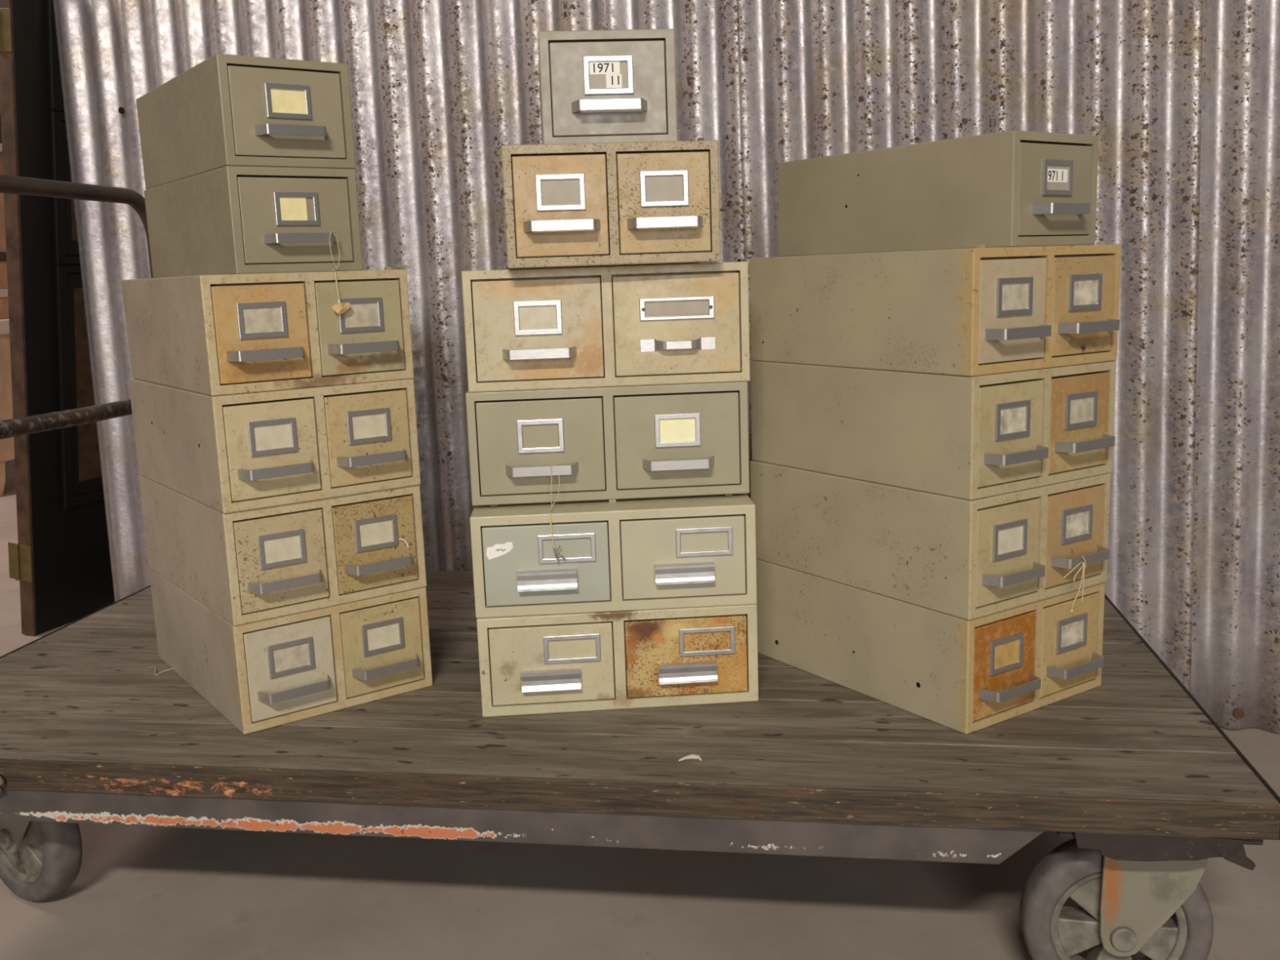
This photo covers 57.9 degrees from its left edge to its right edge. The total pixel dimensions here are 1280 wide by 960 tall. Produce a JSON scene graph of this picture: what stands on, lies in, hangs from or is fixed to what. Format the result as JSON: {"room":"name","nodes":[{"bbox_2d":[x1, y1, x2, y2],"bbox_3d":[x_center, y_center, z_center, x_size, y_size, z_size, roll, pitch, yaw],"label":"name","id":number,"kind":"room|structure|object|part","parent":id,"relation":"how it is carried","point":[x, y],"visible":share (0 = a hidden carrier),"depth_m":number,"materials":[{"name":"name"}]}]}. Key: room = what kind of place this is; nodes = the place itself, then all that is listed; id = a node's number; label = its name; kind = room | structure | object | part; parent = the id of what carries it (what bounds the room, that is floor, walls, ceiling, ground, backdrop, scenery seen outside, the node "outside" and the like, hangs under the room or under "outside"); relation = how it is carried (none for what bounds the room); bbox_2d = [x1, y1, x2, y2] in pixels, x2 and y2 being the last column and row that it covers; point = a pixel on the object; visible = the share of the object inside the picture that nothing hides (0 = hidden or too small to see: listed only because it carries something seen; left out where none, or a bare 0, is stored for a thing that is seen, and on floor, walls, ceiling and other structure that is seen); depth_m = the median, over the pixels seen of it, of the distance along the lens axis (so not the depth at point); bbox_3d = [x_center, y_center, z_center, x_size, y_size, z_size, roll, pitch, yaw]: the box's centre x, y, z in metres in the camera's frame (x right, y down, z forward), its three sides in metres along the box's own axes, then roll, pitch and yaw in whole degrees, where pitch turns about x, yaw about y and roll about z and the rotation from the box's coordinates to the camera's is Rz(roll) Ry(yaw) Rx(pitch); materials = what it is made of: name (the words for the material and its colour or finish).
{"room":"warehouse","nodes":[
{"label":"warehouse","id":0,"kind":"room"},
{"bbox_2d":[0,459,1279,959],"bbox_3d":[-0.780,0.633,1.440,12.000,0.050,12.000,0,10,9],"label":"floor","id":1,"kind":"structure","parent":0,"point":[137,892],"depth_m":1.55,"materials":[{"name":"concrete"}]},
{"bbox_2d":[0,319,14,496],"bbox_3d":[-3.161,-0.313,4.970,1.160,0.720,0.470,0,10,9],"label":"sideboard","id":2,"kind":"object","parent":1,"relation":"on","point":[6,445],"visible":0.06,"depth_m":4.80,"materials":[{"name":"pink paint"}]},
{"bbox_2d":[0,252,8,319],"bbox_3d":[-3.178,-0.802,4.882,1.070,0.275,0.430,0,10,9],"label":"wooden chest","id":3,"kind":"object","parent":2,"relation":"on","point":[4,311],"depth_m":4.83,"materials":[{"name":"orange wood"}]},
{"bbox_2d":[0,142,6,252],"bbox_3d":[-3.190,-1.156,4.818,1.070,0.445,0.430,0,10,9],"label":"wooden chest","id":4,"kind":"object","parent":3,"relation":"on","point":[2,231],"depth_m":4.83,"materials":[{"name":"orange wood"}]},
{"bbox_2d":[0,113,1,143],"bbox_3d":[-3.200,-1.434,4.768,1.070,0.120,0.430,0,10,9],"label":"wooden chest","id":5,"kind":"object","parent":4,"relation":"on","point":[0,113],"visible":0.02,"depth_m":4.82,"materials":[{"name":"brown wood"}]},
{"bbox_3d":[-3.196,-1.306,4.791,1.070,0.140,0.430,0,10,9],"label":"wooden chest","id":6,"kind":"part","parent":4,"relation":"part of","materials":[{"name":"brown wood"}]},
{"bbox_3d":[-3.182,-0.920,4.861,1.070,0.035,0.430,0,10,9],"label":"lid","id":7,"kind":"part","parent":3,"relation":"part of","materials":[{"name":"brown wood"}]},
{"bbox_3d":[-3.180,-0.864,4.871,1.070,0.150,0.430,0,10,9],"label":"wooden chest","id":8,"kind":"part","parent":3,"relation":"part of","materials":[{"name":"brown wood"}]},
{"bbox_3d":[-3.177,-0.773,4.887,1.070,0.035,0.430,0,10,9],"label":"lid","id":9,"kind":"part","parent":3,"relation":"part of","materials":[{"name":"paint"}]},
{"bbox_2d":[0,173,1279,959],"bbox_3d":[-0.134,0.033,1.674,1.699,1.004,0.901,0,10,9],"label":"cart","id":10,"kind":"object","parent":1,"relation":"on","point":[1148,787],"visible":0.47,"depth_m":1.33,"materials":[{"name":"wood"}]},
{"bbox_3d":[-0.956,-0.085,1.797,0.028,0.040,0.826,0,10,9],"label":"handle rail","id":11,"kind":"part","parent":10,"relation":"part of","materials":[{"name":"black metal"}]},
{"bbox_3d":[-0.957,-0.102,1.794,0.028,0.724,0.866,0,10,9],"label":"push handle","id":12,"kind":"part","parent":10,"relation":"part of","materials":[{"name":"metal"}]},
{"bbox_2d":[148,666,174,675],"bbox_3d":[-0.685,0.276,1.669,0.076,0.006,0.025,1,11,18],"label":"scrap","id":13,"kind":"object","parent":10,"relation":"on","point":[155,674],"visible":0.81,"depth_m":1.67,"materials":[{"name":"grey"}]},
{"bbox_2d":[120,266,432,734],"bbox_3d":[-0.503,-0.002,1.602,0.264,0.563,0.423,-9,13,-36],"label":"file cabinet","id":14,"kind":"object","parent":10,"relation":"on","point":[260,675],"depth_m":1.46,"materials":[{"name":"beige metal"}]},
{"bbox_2d":[136,53,362,278],"bbox_3d":[-0.559,-0.426,1.643,0.173,0.267,0.428,-9,13,-36],"label":"file cabinet","id":15,"kind":"object","parent":14,"relation":"on","point":[228,220],"depth_m":1.50,"materials":[{"name":"grey metal"}]},
{"bbox_3d":[-0.561,-0.492,1.631,0.170,0.133,0.427,-9,13,-35],"label":"card file cabinet","id":16,"kind":"part","parent":15,"relation":"part of","materials":[{"name":"beige metal"}]},
{"bbox_3d":[-0.456,-0.470,1.489,0.144,0.107,0.023,-9,13,-35],"label":"drawer","id":17,"kind":"part","parent":15,"relation":"part of","materials":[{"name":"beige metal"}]},
{"bbox_3d":[-0.448,-0.483,1.476,0.058,0.042,0.004,-9,13,-35],"label":"label frame","id":18,"kind":"part","parent":15,"relation":"part of","materials":[{"name":"metal"}]},
{"bbox_3d":[-0.441,-0.445,1.475,0.092,0.012,0.024,-9,13,-35],"label":"handle","id":19,"kind":"part","parent":15,"relation":"part of","materials":[{"name":"metal"}]},
{"bbox_3d":[-0.451,-0.338,1.512,0.144,0.107,0.023,-9,13,-36],"label":"drawer","id":20,"kind":"part","parent":15,"relation":"part of","materials":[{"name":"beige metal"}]},
{"bbox_3d":[-0.444,-0.351,1.499,0.058,0.042,0.004,-9,13,-36],"label":"label frame","id":21,"kind":"part","parent":15,"relation":"part of","materials":[{"name":"silver metal"}]},
{"bbox_3d":[-0.437,-0.313,1.498,0.092,0.012,0.024,-9,13,-36],"label":"handle","id":22,"kind":"part","parent":15,"relation":"part of","materials":[{"name":"metal"}]},
{"bbox_2d":[328,231,351,314],"bbox_3d":[-0.381,-0.265,1.471,0.024,0.105,0.128,-4,10,-12],"label":"string","id":23,"kind":"object","parent":15,"relation":"hanging from","point":[340,308],"visible":1,"depth_m":1.42,"materials":[{"name":"fabric"}]},
{"bbox_3d":[-0.456,-0.177,1.390,0.110,0.114,0.023,-9,13,-35],"label":"drawer","id":24,"kind":"part","parent":14,"relation":"part of","materials":[{"name":"metal"}]},
{"bbox_3d":[-0.449,-0.190,1.377,0.058,0.042,0.004,-9,13,-35],"label":"label frame","id":25,"kind":"part","parent":14,"relation":"part of","materials":[{"name":"metal"}]},
{"bbox_3d":[-0.442,-0.150,1.376,0.092,0.012,0.024,-9,13,-35],"label":"handle","id":26,"kind":"part","parent":14,"relation":"part of","materials":[{"name":"metal"}]},
{"bbox_3d":[-0.509,-0.208,1.565,0.258,0.143,0.417,-9,13,-35],"label":"card file cabinet","id":27,"kind":"part","parent":14,"relation":"part of","materials":[{"name":"beige metal"}]},
{"bbox_3d":[-0.451,-0.038,1.412,0.110,0.114,0.023,-9,13,-36],"label":"drawer","id":28,"kind":"part","parent":14,"relation":"part of","materials":[{"name":"beige metal"}]},
{"bbox_3d":[-0.444,-0.052,1.399,0.058,0.042,0.004,-9,13,-36],"label":"label frame","id":29,"kind":"part","parent":14,"relation":"part of","materials":[{"name":"metal"}]},
{"bbox_3d":[-0.505,-0.068,1.586,0.258,0.140,0.417,-9,13,-36],"label":"card file cabinet","id":30,"kind":"part","parent":14,"relation":"part of","materials":[{"name":"beige metal"}]},
{"bbox_3d":[-0.436,-0.012,1.398,0.092,0.012,0.024,-9,13,-36],"label":"handle","id":31,"kind":"part","parent":14,"relation":"part of","materials":[{"name":"metal"}]},
{"bbox_3d":[-0.448,0.099,1.440,0.110,0.114,0.023,-9,13,-36],"label":"drawer","id":32,"kind":"part","parent":14,"relation":"part of","materials":[{"name":"beige metal"}]},
{"bbox_3d":[-0.441,0.085,1.427,0.058,0.042,0.004,-9,13,-36],"label":"label frame","id":33,"kind":"part","parent":14,"relation":"part of","materials":[{"name":"metal"}]},
{"bbox_3d":[-0.503,0.069,1.613,0.258,0.140,0.417,-9,13,-36],"label":"card file cabinet","id":34,"kind":"part","parent":14,"relation":"part of","materials":[{"name":"beige metal"}]},
{"bbox_3d":[-0.434,0.126,1.426,0.092,0.012,0.024,-9,13,-36],"label":"handle","id":35,"kind":"part","parent":14,"relation":"part of","materials":[{"name":"metal"}]},
{"bbox_3d":[-0.445,0.236,1.466,0.110,0.114,0.023,-9,13,-36],"label":"drawer","id":36,"kind":"part","parent":14,"relation":"part of","materials":[{"name":"beige metal"}]},
{"bbox_3d":[-0.438,0.223,1.453,0.058,0.042,0.004,-9,13,-36],"label":"label frame","id":37,"kind":"part","parent":14,"relation":"part of","materials":[{"name":"metal"}]},
{"bbox_3d":[-0.431,0.263,1.452,0.092,0.012,0.024,-9,13,-36],"label":"handle","id":38,"kind":"part","parent":14,"relation":"part of","materials":[{"name":"metal"}]},
{"bbox_3d":[-0.356,-0.193,1.462,0.110,0.114,0.023,-9,13,-35],"label":"drawer","id":39,"kind":"part","parent":14,"relation":"part of","materials":[{"name":"beige metal"}]},
{"bbox_3d":[-0.349,-0.206,1.448,0.058,0.042,0.004,-9,13,-35],"label":"label frame","id":40,"kind":"part","parent":14,"relation":"part of","materials":[{"name":"grey metal"}]},
{"bbox_3d":[-0.342,-0.166,1.448,0.092,0.012,0.024,-9,13,-35],"label":"handle","id":41,"kind":"part","parent":14,"relation":"part of","materials":[{"name":"metal"}]},
{"bbox_3d":[-0.352,-0.055,1.484,0.110,0.114,0.023,-9,13,-36],"label":"drawer","id":42,"kind":"part","parent":14,"relation":"part of","materials":[{"name":"beige metal"}]},
{"bbox_3d":[-0.344,-0.069,1.471,0.058,0.042,0.004,-9,13,-36],"label":"label frame","id":43,"kind":"part","parent":14,"relation":"part of","materials":[{"name":"metal"}]},
{"bbox_3d":[-0.337,-0.028,1.470,0.092,0.012,0.024,-9,13,-36],"label":"handle","id":44,"kind":"part","parent":14,"relation":"part of","materials":[{"name":"metal"}]},
{"bbox_3d":[-0.349,0.082,1.512,0.110,0.114,0.023,-9,13,-36],"label":"drawer","id":45,"kind":"part","parent":14,"relation":"part of","materials":[{"name":"beige metal"}]},
{"bbox_3d":[-0.342,0.069,1.499,0.058,0.042,0.004,-9,13,-36],"label":"label frame","id":46,"kind":"part","parent":14,"relation":"part of","materials":[{"name":"metal"}]},
{"bbox_3d":[-0.334,0.109,1.498,0.092,0.012,0.024,-9,13,-36],"label":"handle","id":47,"kind":"part","parent":14,"relation":"part of","materials":[{"name":"metal"}]},
{"bbox_3d":[-0.346,0.220,1.538,0.110,0.114,0.023,-9,13,-36],"label":"drawer","id":48,"kind":"part","parent":14,"relation":"part of","materials":[{"name":"beige metal"}]},
{"bbox_3d":[-0.339,0.206,1.525,0.058,0.042,0.004,-9,13,-36],"label":"label frame","id":49,"kind":"part","parent":14,"relation":"part of","materials":[{"name":"metal"}]},
{"bbox_3d":[-0.331,0.247,1.524,0.092,0.012,0.024,-9,13,-36],"label":"handle","id":50,"kind":"part","parent":14,"relation":"part of","materials":[{"name":"metal"}]},
{"bbox_2d":[461,261,758,716],"bbox_3d":[-0.046,-0.019,1.637,0.360,0.554,0.464,-3,10,-4],"label":"file cabinet","id":51,"kind":"object","parent":10,"relation":"on","point":[620,660],"depth_m":1.45,"materials":[{"name":"beige metal"}]},
{"bbox_3d":[-0.127,-0.188,1.447,0.158,0.123,0.023,-3,10,-3],"label":"drawer","id":52,"kind":"part","parent":51,"relation":"part of","materials":[{"name":"beige metal"}]},
{"bbox_3d":[-0.126,-0.201,1.431,0.059,0.042,0.004,-3,10,-3],"label":"label frame","id":53,"kind":"part","parent":51,"relation":"part of","materials":[{"name":"metal"}]},
{"bbox_3d":[-0.124,-0.157,1.429,0.092,0.012,0.024,-3,10,-3],"label":"handle","id":54,"kind":"part","parent":51,"relation":"part of","materials":[{"name":"metal"}]},
{"bbox_3d":[-0.125,-0.055,1.455,0.058,0.042,0.004,-3,10,-3],"label":"label frame","id":55,"kind":"part","parent":51,"relation":"part of","materials":[{"name":"silver metal"}]},
{"bbox_3d":[-0.125,-0.044,1.470,0.158,0.118,0.023,-3,10,-3],"label":"drawer","id":56,"kind":"part","parent":51,"relation":"part of","materials":[{"name":"beige metal"}]},
{"bbox_3d":[-0.123,-0.013,1.452,0.092,0.012,0.024,-3,10,-3],"label":"handle","id":57,"kind":"part","parent":51,"relation":"part of","materials":[{"name":"metal"}]},
{"bbox_3d":[-0.116,0.103,1.446,0.154,0.100,0.023,-3,10,-3],"label":"drawer","id":58,"kind":"part","parent":51,"relation":"part of","materials":[{"name":"grey metal"}]},
{"bbox_3d":[-0.115,0.124,1.431,0.074,0.024,0.014,-3,10,-3],"label":"handle","id":59,"kind":"part","parent":51,"relation":"part of","materials":[{"name":"silver metal"}]},
{"bbox_3d":[-0.111,0.230,1.466,0.154,0.100,0.023,-3,10,-4],"label":"drawer","id":60,"kind":"part","parent":51,"relation":"part of","materials":[{"name":"beige metal"}]},
{"bbox_3d":[-0.111,0.251,1.451,0.074,0.024,0.014,-3,10,-4],"label":"handle","id":61,"kind":"part","parent":51,"relation":"part of","materials":[{"name":"silver metal"}]},
{"bbox_2d":[549,464,566,563],"bbox_3d":[-0.104,0.042,1.434,0.018,0.119,0.038,-4,10,-11],"label":"string","id":62,"kind":"object","parent":51,"relation":"hanging from","point":[555,553],"visible":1,"depth_m":1.43,"materials":[{"name":"fabric"}]},
{"bbox_3d":[-0.090,0.084,1.431,0.071,0.036,0.004,-3,10,-3],"label":"label frame","id":63,"kind":"part","parent":51,"relation":"part of","materials":[{"name":"silver metal"}]},
{"bbox_3d":[-0.085,0.211,1.452,0.071,0.036,0.004,-3,10,-4],"label":"label frame","id":64,"kind":"part","parent":51,"relation":"part of","materials":[{"name":"silver metal"}]},
{"bbox_3d":[-0.052,-0.223,1.623,0.354,0.149,0.417,-3,10,-3],"label":"card file cabinet","id":65,"kind":"part","parent":51,"relation":"part of","materials":[{"name":"beige metal"}]},
{"bbox_3d":[-0.051,-0.078,1.646,0.354,0.144,0.417,-3,10,-3],"label":"card file cabinet","id":66,"kind":"part","parent":51,"relation":"part of","materials":[{"name":"beige metal"}]},
{"bbox_2d":[501,28,720,269],"bbox_3d":[-0.055,-0.432,1.576,0.258,0.277,0.469,-3,10,-5],"label":"file cabinet","id":67,"kind":"object","parent":51,"relation":"on","point":[649,202],"depth_m":1.39,"materials":[{"name":"metal"}]},
{"bbox_3d":[-0.095,-0.328,1.387,0.110,0.116,0.023,-3,10,-5],"label":"drawer","id":68,"kind":"part","parent":67,"relation":"part of","materials":[{"name":"beige metal"}]},
{"bbox_3d":[-0.094,-0.341,1.371,0.058,0.042,0.004,-3,10,-5],"label":"label frame","id":69,"kind":"part","parent":67,"relation":"part of","materials":[{"name":"silver metal"}]},
{"bbox_3d":[-0.092,-0.301,1.369,0.092,0.012,0.024,-3,10,-5],"label":"handle","id":70,"kind":"part","parent":67,"relation":"part of","materials":[{"name":"metal"}]},
{"bbox_3d":[-0.053,-0.506,1.583,0.164,0.134,0.427,-3,10,-4],"label":"card file cabinet","id":71,"kind":"part","parent":67,"relation":"part of","materials":[{"name":"grey metal"}]},
{"bbox_3d":[-0.039,-0.475,1.408,0.138,0.108,0.023,-3,10,-4],"label":"drawer","id":72,"kind":"part","parent":67,"relation":"part of","materials":[{"name":"grey metal"}]},
{"bbox_3d":[-0.038,-0.487,1.393,0.060,0.044,0.004,-3,10,-4],"label":"label frame","id":73,"kind":"part","parent":67,"relation":"part of","materials":[{"name":"metal"}]},
{"bbox_3d":[-0.036,-0.449,1.389,0.092,0.012,0.024,-3,10,-4],"label":"handle","id":74,"kind":"part","parent":67,"relation":"part of","materials":[{"name":"metal"}]},
{"bbox_3d":[0.028,-0.334,1.398,0.110,0.116,0.023,-3,10,-5],"label":"drawer","id":75,"kind":"part","parent":67,"relation":"part of","materials":[{"name":"beige metal"}]},
{"bbox_3d":[0.029,-0.348,1.383,0.058,0.042,0.004,-3,10,-5],"label":"label frame","id":76,"kind":"part","parent":67,"relation":"part of","materials":[{"name":"silver metal"}]},
{"bbox_3d":[0.031,-0.307,1.380,0.092,0.012,0.024,-3,10,-5],"label":"handle","id":77,"kind":"part","parent":67,"relation":"part of","materials":[{"name":"metal"}]},
{"bbox_3d":[-0.042,0.066,1.625,0.353,0.133,0.408,-3,10,-3],"label":"card file cabinet","id":78,"kind":"part","parent":51,"relation":"part of","materials":[{"name":"beige metal"}]},
{"bbox_3d":[0.046,-0.196,1.457,0.158,0.123,0.023,-3,10,-3],"label":"drawer","id":79,"kind":"part","parent":51,"relation":"part of","materials":[{"name":"beige metal"}]},
{"bbox_3d":[0.047,-0.051,1.480,0.158,0.118,0.023,-3,10,-3],"label":"drawer","id":80,"kind":"part","parent":51,"relation":"part of","materials":[{"name":"beige metal"}]},
{"bbox_3d":[0.046,-0.214,1.441,0.093,0.028,0.004,-3,10,-3],"label":"label frame","id":81,"kind":"part","parent":51,"relation":"part of","materials":[{"name":"metal"}]},
{"bbox_3d":[0.048,-0.063,1.465,0.058,0.042,0.004,-3,10,-3],"label":"label frame","id":82,"kind":"part","parent":51,"relation":"part of","materials":[{"name":"silver metal"}]},
{"bbox_3d":[0.048,-0.169,1.444,0.095,0.016,0.016,-3,10,-3],"label":"handle","id":83,"kind":"part","parent":51,"relation":"part of","materials":[{"name":"metal"}]},
{"bbox_3d":[0.050,-0.021,1.462,0.092,0.012,0.024,-3,10,-3],"label":"handle","id":84,"kind":"part","parent":51,"relation":"part of","materials":[{"name":"metal"}]},
{"bbox_3d":[0.054,0.095,1.455,0.154,0.100,0.023,-3,10,-3],"label":"drawer","id":85,"kind":"part","parent":51,"relation":"part of","materials":[{"name":"beige metal"}]},
{"bbox_3d":[0.056,0.117,1.440,0.074,0.024,0.014,-3,10,-3],"label":"handle","id":86,"kind":"part","parent":51,"relation":"part of","materials":[{"name":"silver metal"}]},
{"bbox_3d":[0.059,0.222,1.477,0.154,0.100,0.023,-3,10,-4],"label":"drawer","id":87,"kind":"part","parent":51,"relation":"part of","materials":[{"name":"orange metal"}]},
{"bbox_3d":[0.060,0.243,1.462,0.074,0.024,0.014,-3,10,-4],"label":"handle","id":88,"kind":"part","parent":51,"relation":"part of","materials":[{"name":"silver metal"}]},
{"bbox_3d":[0.080,0.077,1.440,0.071,0.036,0.004,-3,10,-3],"label":"label frame","id":89,"kind":"part","parent":51,"relation":"part of","materials":[{"name":"silver metal"}]},
{"bbox_3d":[0.085,0.204,1.462,0.071,0.036,0.004,-3,10,-4],"label":"label frame","id":90,"kind":"part","parent":51,"relation":"part of","materials":[{"name":"silver metal"}]},
{"bbox_2d":[678,753,701,761],"bbox_3d":[0.057,0.315,1.316,0.026,0.004,0.014,-2,10,2],"label":"scrap","id":91,"kind":"object","parent":10,"relation":"on","point":[692,756],"visible":1,"depth_m":1.31,"materials":[{"name":"white paper"}]},
{"bbox_2d":[749,241,1121,733],"bbox_3d":[0.379,-0.018,1.526,0.267,0.563,0.423,-9,12,-33],"label":"file cabinet","id":92,"kind":"object","parent":10,"relation":"on","point":[964,676],"depth_m":1.39,"materials":[{"name":"metal"}]},
{"bbox_3d":[0.379,0.052,1.537,0.258,0.140,0.417,-9,12,-33],"label":"card file cabinet","id":93,"kind":"part","parent":92,"relation":"part of","materials":[{"name":"beige metal"}]},
{"bbox_3d":[0.377,-0.086,1.515,0.258,0.140,0.417,-8,12,-32],"label":"card file cabinet","id":94,"kind":"part","parent":92,"relation":"part of","materials":[{"name":"beige metal"}]},
{"bbox_3d":[0.372,-0.225,1.489,0.258,0.143,0.417,-8,12,-32],"label":"card file cabinet","id":95,"kind":"part","parent":92,"relation":"part of","materials":[{"name":"beige metal"}]},
{"bbox_2d":[777,129,1098,257],"bbox_3d":[0.393,-0.376,1.557,0.170,0.133,0.427,-9,13,-35],"label":"file cabinet","id":96,"kind":"object","parent":92,"relation":"on","point":[1009,188],"visible":0.98,"depth_m":1.44,"materials":[{"name":"grey metal"}]},
{"bbox_3d":[0.498,-0.353,1.414,0.144,0.107,0.023,-9,13,-35],"label":"drawer","id":97,"kind":"part","parent":96,"relation":"part of","materials":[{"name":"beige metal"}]},
{"bbox_3d":[0.506,-0.366,1.401,0.058,0.042,0.004,-9,12,-35],"label":"label frame","id":98,"kind":"part","parent":96,"relation":"part of","materials":[{"name":"grey metal"}]},
{"bbox_3d":[0.513,-0.328,1.400,0.092,0.012,0.024,-9,13,-35],"label":"handle","id":99,"kind":"part","parent":96,"relation":"part of","materials":[{"name":"metal"}]},
{"bbox_3d":[0.429,0.220,1.389,0.110,0.114,0.023,-9,12,-33],"label":"drawer","id":100,"kind":"part","parent":92,"relation":"part of","materials":[{"name":"orange metal"}]},
{"bbox_3d":[0.435,0.207,1.376,0.058,0.042,0.004,-9,12,-33],"label":"label frame","id":101,"kind":"part","parent":92,"relation":"part of","materials":[{"name":"grey metal"}]},
{"bbox_3d":[0.424,0.083,1.361,0.110,0.114,0.023,-9,12,-33],"label":"drawer","id":102,"kind":"part","parent":92,"relation":"part of","materials":[{"name":"beige metal"}]},
{"bbox_3d":[0.442,0.247,1.375,0.092,0.012,0.024,-9,12,-33],"label":"handle","id":103,"kind":"part","parent":92,"relation":"part of","materials":[{"name":"metal"}]},
{"bbox_3d":[0.431,0.070,1.347,0.058,0.042,0.004,-9,12,-33],"label":"label frame","id":104,"kind":"part","parent":92,"relation":"part of","materials":[{"name":"metal"}]},
{"bbox_3d":[0.420,-0.055,1.339,0.110,0.114,0.023,-8,12,-32],"label":"drawer","id":105,"kind":"part","parent":92,"relation":"part of","materials":[{"name":"beige metal"}]},
{"bbox_3d":[0.427,-0.069,1.325,0.058,0.042,0.004,-8,12,-32],"label":"label frame","id":106,"kind":"part","parent":92,"relation":"part of","materials":[{"name":"grey metal"}]},
{"bbox_3d":[0.414,-0.193,1.312,0.110,0.114,0.023,-8,12,-32],"label":"drawer","id":107,"kind":"part","parent":92,"relation":"part of","materials":[{"name":"beige metal"}]},
{"bbox_3d":[0.438,0.110,1.346,0.092,0.012,0.024,-9,12,-33],"label":"handle","id":108,"kind":"part","parent":92,"relation":"part of","materials":[{"name":"metal"}]},
{"bbox_3d":[0.420,-0.206,1.299,0.058,0.042,0.004,-8,12,-32],"label":"label frame","id":109,"kind":"part","parent":92,"relation":"part of","materials":[{"name":"grey metal"}]},
{"bbox_3d":[0.433,-0.028,1.324,0.092,0.012,0.024,-8,12,-32],"label":"handle","id":110,"kind":"part","parent":92,"relation":"part of","materials":[{"name":"metal"}]},
{"bbox_3d":[0.427,-0.166,1.297,0.092,0.012,0.024,-8,12,-32],"label":"handle","id":111,"kind":"part","parent":92,"relation":"part of","materials":[{"name":"metal"}]},
{"bbox_3d":[0.531,0.204,1.457,0.110,0.114,0.023,-9,12,-33],"label":"drawer","id":112,"kind":"part","parent":92,"relation":"part of","materials":[{"name":"beige metal"}]},
{"bbox_3d":[0.538,0.191,1.443,0.058,0.042,0.004,-9,12,-33],"label":"label frame","id":113,"kind":"part","parent":92,"relation":"part of","materials":[{"name":"metal"}]},
{"bbox_2d":[1063,555,1085,613],"bbox_3d":[0.520,0.127,1.383,0.045,0.067,0.010,-10,13,-38],"label":"string","id":114,"kind":"object","parent":92,"relation":"hanging from","point":[1071,611],"visible":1,"depth_m":1.39,"materials":[{"name":"fabric"}]},
{"bbox_3d":[0.527,0.067,1.428,0.110,0.114,0.023,-9,12,-33],"label":"drawer","id":115,"kind":"part","parent":92,"relation":"part of","materials":[{"name":"beige metal"}]},
{"bbox_3d":[0.545,0.231,1.442,0.092,0.012,0.024,-9,12,-33],"label":"handle","id":116,"kind":"part","parent":92,"relation":"part of","materials":[{"name":"metal"}]},
{"bbox_3d":[0.534,0.054,1.414,0.058,0.042,0.004,-9,12,-33],"label":"label frame","id":117,"kind":"part","parent":92,"relation":"part of","materials":[{"name":"metal"}]},
{"bbox_3d":[0.524,-0.071,1.405,0.110,0.114,0.023,-8,12,-32],"label":"drawer","id":118,"kind":"part","parent":92,"relation":"part of","materials":[{"name":"beige metal"}]},
{"bbox_3d":[0.541,0.094,1.413,0.092,0.012,0.024,-9,12,-33],"label":"handle","id":119,"kind":"part","parent":92,"relation":"part of","materials":[{"name":"metal"}]},
{"bbox_3d":[0.530,-0.084,1.391,0.058,0.042,0.004,-8,12,-32],"label":"label frame","id":120,"kind":"part","parent":92,"relation":"part of","materials":[{"name":"grey metal"}]},
{"bbox_3d":[0.518,-0.208,1.377,0.110,0.114,0.023,-8,12,-32],"label":"drawer","id":121,"kind":"part","parent":92,"relation":"part of","materials":[{"name":"beige metal"}]},
{"bbox_3d":[0.537,-0.044,1.390,0.092,0.012,0.024,-8,12,-32],"label":"handle","id":122,"kind":"part","parent":92,"relation":"part of","materials":[{"name":"metal"}]},
{"bbox_3d":[0.525,-0.221,1.364,0.058,0.042,0.004,-8,12,-32],"label":"label frame","id":123,"kind":"part","parent":92,"relation":"part of","materials":[{"name":"metal"}]},
{"bbox_3d":[0.531,-0.181,1.363,0.092,0.012,0.024,-8,12,-32],"label":"handle","id":124,"kind":"part","parent":92,"relation":"part of","materials":[{"name":"metal"}]},
{"bbox_3d":[0.538,0.380,1.189,0.176,0.034,0.009,0,10,9],"label":"torn mounting plate","id":125,"kind":"part","parent":10,"relation":"part of","materials":[{"name":"grey metal"}]},
{"bbox_2d":[53,0,1279,733],"bbox_3d":[0.365,-0.362,2.135,3.520,1.576,0.095,1,11,18],"label":"wall","id":126,"kind":"structure","parent":0,"point":[437,88],"depth_m":2.06,"materials":[{"name":"grey metal"}]},
{"bbox_2d":[0,0,115,636],"bbox_3d":[-1.315,-0.446,3.034,0.236,1.544,0.810,2,11,19],"label":"panelled door","id":127,"kind":"structure","parent":126,"relation":"in","point":[60,561],"depth_m":2.75,"materials":[{"name":"black paint"}]},
{"bbox_3d":[-1.242,-1.033,2.902,0.011,0.280,0.600,8,13,17],"label":"moulding","id":128,"kind":"part","parent":127,"relation":"part of","materials":[{"name":"black paint"}]},
{"bbox_3d":[-1.266,-0.731,2.968,0.011,0.360,0.600,8,13,17],"label":"moulding","id":129,"kind":"part","parent":127,"relation":"part of","materials":[{"name":"black paint"}]},
{"bbox_3d":[-1.269,-0.732,2.969,0.004,0.240,0.500,8,13,17],"label":"door panel","id":130,"kind":"part","parent":127,"relation":"part of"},
{"bbox_3d":[-1.301,-0.273,3.068,0.011,0.600,0.600,8,13,17],"label":"moulding","id":131,"kind":"part","parent":127,"relation":"part of","materials":[{"name":"black paint"}]},
{"bbox_3d":[-1.304,-0.274,3.069,0.004,0.480,0.500,8,13,17],"label":"door panel","id":132,"kind":"part","parent":127,"relation":"part of","materials":[{"name":"brown wood"}]}
]}

